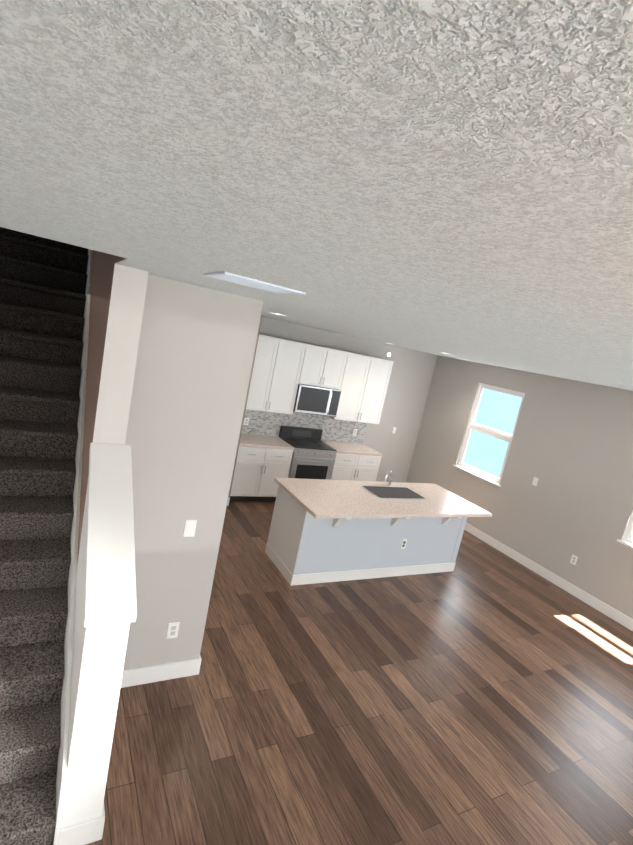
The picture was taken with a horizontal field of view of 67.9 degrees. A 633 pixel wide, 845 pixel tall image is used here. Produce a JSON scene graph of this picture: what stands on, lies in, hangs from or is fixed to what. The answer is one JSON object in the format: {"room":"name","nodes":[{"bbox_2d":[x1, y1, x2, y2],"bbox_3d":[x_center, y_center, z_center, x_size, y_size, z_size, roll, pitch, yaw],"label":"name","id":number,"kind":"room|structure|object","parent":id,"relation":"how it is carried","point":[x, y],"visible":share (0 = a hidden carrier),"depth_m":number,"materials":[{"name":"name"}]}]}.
{"room":"open-plan living room","nodes":[
{"label":"open-plan living room","id":0,"kind":"room"},
{"bbox_2d":[115,256,126,262],"bbox_3d":[-1.901,-2.716,3.462,1.380,2.959,4.780,6,11,-30],"label":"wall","id":1,"kind":"structure","parent":0,"point":[118,259],"depth_m":2.25,"materials":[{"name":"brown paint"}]},
{"bbox_2d":[60,250,262,827],"bbox_3d":[-1.383,-1.227,4.002,0.917,5.590,4.828,6,11,-30],"label":"wall","id":2,"kind":"structure","parent":0,"point":[169,364],"depth_m":2.86,"materials":[{"name":"grey paint"}]},
{"bbox_2d":[53,249,92,844],"bbox_3d":[-1.754,-0.071,3.509,0.018,3.380,3.780,6,11,-30],"label":"stair skirt board","id":3,"kind":"object","parent":2,"relation":"attached to","point":[64,728],"visible":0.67,"depth_m":2.67,"materials":[{"name":"white wood"}]},
{"bbox_2d":[94,802,104,841],"bbox_3d":[-1.222,1.881,2.618,0.014,0.130,0.777,6,11,-30],"label":"baseboard","id":4,"kind":"structure","parent":2,"relation":"attached to","point":[98,822],"depth_m":2.28,"materials":[{"name":"white wood"}]},
{"bbox_2d":[121,659,197,687],"bbox_3d":[-1.203,1.767,3.289,0.719,0.130,0.018,6,11,-30],"label":"baseboard","id":5,"kind":"structure","parent":2,"relation":"attached to","point":[150,674],"depth_m":3.33,"materials":[{"name":"white wood"}]},
{"bbox_2d":[166,622,179,638],"bbox_3d":[-1.008,1.461,3.308,0.075,0.120,0.007,6,11,-30],"label":"outlet","id":6,"kind":"object","parent":2,"relation":"attached to","point":[173,628],"depth_m":3.30,"materials":[{"name":"white plastic"}]},
{"bbox_2d":[183,520,196,536],"bbox_3d":[-0.852,0.714,3.175,0.075,0.120,0.009,6,11,-30],"label":"light switch","id":7,"kind":"object","parent":2,"relation":"attached to","point":[189,531],"depth_m":3.17,"materials":[{"name":"white plastic"}]},
{"bbox_2d":[194,656,201,674],"bbox_3d":[-1.574,1.426,4.782,0.014,0.130,3.075,6,11,-30],"label":"baseboard","id":8,"kind":"structure","parent":2,"relation":"attached to","point":[199,660],"depth_m":3.47,"materials":[{"name":"white wood"}]},
{"bbox_2d":[228,315,262,496],"bbox_3d":[-1.227,-0.214,6.816,0.165,2.739,0.678,6,11,-30],"label":"wall","id":9,"kind":"structure","parent":0,"point":[245,404],"depth_m":6.54,"materials":[{"name":"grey paint"}]},
{"bbox_2d":[0,0,632,390],"bbox_3d":[1.783,-0.396,2.468,7.190,0.300,11.020,6,11,-30],"label":"ceiling","id":10,"kind":"structure","parent":0,"point":[453,177],"depth_m":0.45,"materials":[{"name":"white paint"}]},
{"bbox_2d":[204,272,305,294],"bbox_3d":[-0.252,-0.556,1.889,0.330,0.010,0.290,6,11,-30],"label":"ceiling vent","id":11,"kind":"object","parent":10,"relation":"in","point":[249,282],"visible":1,"depth_m":1.83,"materials":[{"name":"white paint"}]},
{"bbox_2d":[270,312,466,359],"bbox_3d":[0.923,-1.067,6.156,3.920,0.008,1.560,6,11,-30],"label":"recessed light","id":12,"kind":"object","parent":10,"relation":"in","point":[385,342],"visible":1,"depth_m":6.05,"materials":[{"name":"white plastic"}]},
{"bbox_2d":[52,501,632,844],"bbox_3d":[1.193,2.441,2.969,7.190,0.100,11.020,6,11,-30],"label":"floor","id":13,"kind":"structure","parent":0,"point":[481,693],"depth_m":3.44,"materials":[{"name":"wood"}]},
{"bbox_2d":[0,227,88,844],"bbox_3d":[-2.436,-0.120,3.746,0.931,3.120,4.834,6,11,-30],"label":"stairs","id":14,"kind":"structure","parent":13,"relation":"on","point":[43,281],"depth_m":3.07,"materials":[{"name":"carpet"}]},
{"bbox_2d":[230,433,293,501],"bbox_3d":[-0.952,0.710,7.248,0.894,0.920,0.646,6,11,-30],"label":"base cabinet","id":15,"kind":"object","parent":13,"relation":"on","point":[263,462],"visible":0.81,"depth_m":7.00,"materials":[{"name":"white painted wood"},{"name":"metal handles"},{"name":"dark plastic toe kick"}]},
{"bbox_2d":[279,425,336,479],"bbox_3d":[-0.205,0.700,7.625,0.756,1.110,0.684,6,11,-30],"label":"range","id":16,"kind":"object","parent":13,"relation":"on","point":[313,456],"visible":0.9,"depth_m":7.44,"materials":[{"name":"silver metal"}]},
{"bbox_2d":[321,440,382,480],"bbox_3d":[0.493,0.864,8.076,0.916,0.920,0.646,6,11,-30],"label":"base cabinet","id":17,"kind":"object","parent":13,"relation":"on","point":[356,462],"visible":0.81,"depth_m":7.82,"materials":[{"name":"white wood"}]},
{"bbox_2d":[265,486,466,585],"bbox_3d":[0.721,1.346,5.735,2.394,0.880,0.968,6,11,-30],"label":"kitchen island","id":18,"kind":"object","parent":13,"relation":"on","point":[322,531],"depth_m":5.36,"materials":[{"name":"grey"}]},
{"bbox_2d":[274,478,491,517],"bbox_3d":[0.844,0.907,5.664,2.530,0.040,1.050,6,11,-30],"label":"island countertop","id":19,"kind":"structure","parent":18,"relation":"on","point":[323,498],"depth_m":5.48,"materials":[{"name":"beige stone"}]},
{"bbox_2d":[259,316,438,482],"bbox_3d":[-0.747,-1.652,7.130,6.900,5.600,0.120,6,11,-30],"label":"wall","id":20,"kind":"structure","parent":0,"point":[410,377],"depth_m":8.62,"materials":[{"name":"grey paint"}]},
{"bbox_2d":[243,417,248,424],"bbox_3d":[-1.092,-0.017,7.327,0.075,0.120,0.008,6,11,-30],"label":"outlet","id":21,"kind":"object","parent":20,"relation":"attached to","point":[246,420],"depth_m":7.32,"materials":[{"name":"white plastic"}]},
{"bbox_2d":[246,334,309,413],"bbox_3d":[-0.701,-0.735,7.142,0.956,1.104,0.346,6,11,-30],"label":"upper cabinet","id":22,"kind":"object","parent":20,"relation":"attached to","point":[283,369],"depth_m":7.01,"materials":[{"name":"white wood"}]},
{"bbox_2d":[242,409,366,443],"bbox_3d":[-0.231,0.028,7.817,2.578,0.489,0.010,6,11,-30],"label":"tile backsplash","id":23,"kind":"structure","parent":20,"relation":"attached to","point":[268,423],"depth_m":7.83,"materials":[{"name":"tile"}]},
{"bbox_2d":[302,344,349,389],"bbox_3d":[0.039,-0.898,7.496,0.764,0.614,0.346,6,11,-30],"label":"upper cabinet","id":24,"kind":"object","parent":20,"relation":"attached to","point":[326,368],"depth_m":7.37,"materials":[{"name":"white wood"}]},
{"bbox_2d":[293,384,341,416],"bbox_3d":[-0.044,-0.374,7.543,0.756,0.435,0.443,6,11,-30],"label":"microwave","id":25,"kind":"object","parent":24,"relation":"attached to","point":[316,400],"visible":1,"depth_m":7.38,"materials":[{"name":"silver metal"}]},
{"bbox_2d":[328,352,393,423],"bbox_3d":[0.691,-0.587,7.939,0.978,1.104,0.346,6,11,-30],"label":"upper cabinet","id":26,"kind":"object","parent":20,"relation":"attached to","point":[365,384],"depth_m":7.80,"materials":[{"name":"white wood"}]},
{"bbox_2d":[407,356,632,618],"bbox_3d":[4.532,1.397,4.477,0.120,2.740,11.020,6,11,-30],"label":"wall","id":27,"kind":"structure","parent":0,"point":[571,447],"depth_m":6.60,"materials":[{"name":"grey paint"}]},
{"bbox_2d":[453,383,524,486],"bbox_3d":[2.812,0.164,7.659,0.130,1.494,1.020,6,11,-30],"label":"window","id":28,"kind":"structure","parent":27,"relation":"in","point":[490,432],"depth_m":7.74,"materials":[{"name":"white plastic"}]},
{"bbox_2d":[532,477,538,485],"bbox_3d":[3.172,0.855,6.822,0.008,0.120,0.075,6,11,-30],"label":"light switch","id":29,"kind":"object","parent":27,"relation":"attached to","point":[535,480],"depth_m":6.82,"materials":[{"name":"white plastic"}]},
{"bbox_2d":[464,522,632,630],"bbox_3d":[4.210,2.650,4.664,0.018,0.130,10.779,6,11,-30],"label":"baseboard","id":30,"kind":"structure","parent":27,"relation":"attached to","point":[609,611],"depth_m":6.40,"materials":[{"name":"white wood"}]},
{"bbox_2d":[570,554,577,564],"bbox_3d":[3.409,1.817,6.231,0.007,0.120,0.075,6,11,-30],"label":"outlet","id":31,"kind":"object","parent":27,"relation":"attached to","point":[574,558],"depth_m":6.23,"materials":[{"name":"white plastic"}]},
{"bbox_2d":[617,512,632,547],"bbox_3d":[4.128,0.867,5.231,0.130,1.494,1.040,6,11,-30],"label":"window","id":32,"kind":"structure","parent":27,"relation":"in","point":[627,540],"depth_m":5.71,"materials":[{"name":"white plastic"}]},
{"label":"outside","id":33,"kind":"structure","parent":0,"visible":0},
{"bbox_2d":[463,389,521,477],"bbox_3d":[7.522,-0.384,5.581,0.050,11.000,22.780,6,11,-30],"label":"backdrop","id":34,"kind":"structure","parent":33,"point":[503,418],"depth_m":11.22,"materials":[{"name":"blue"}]}
]}

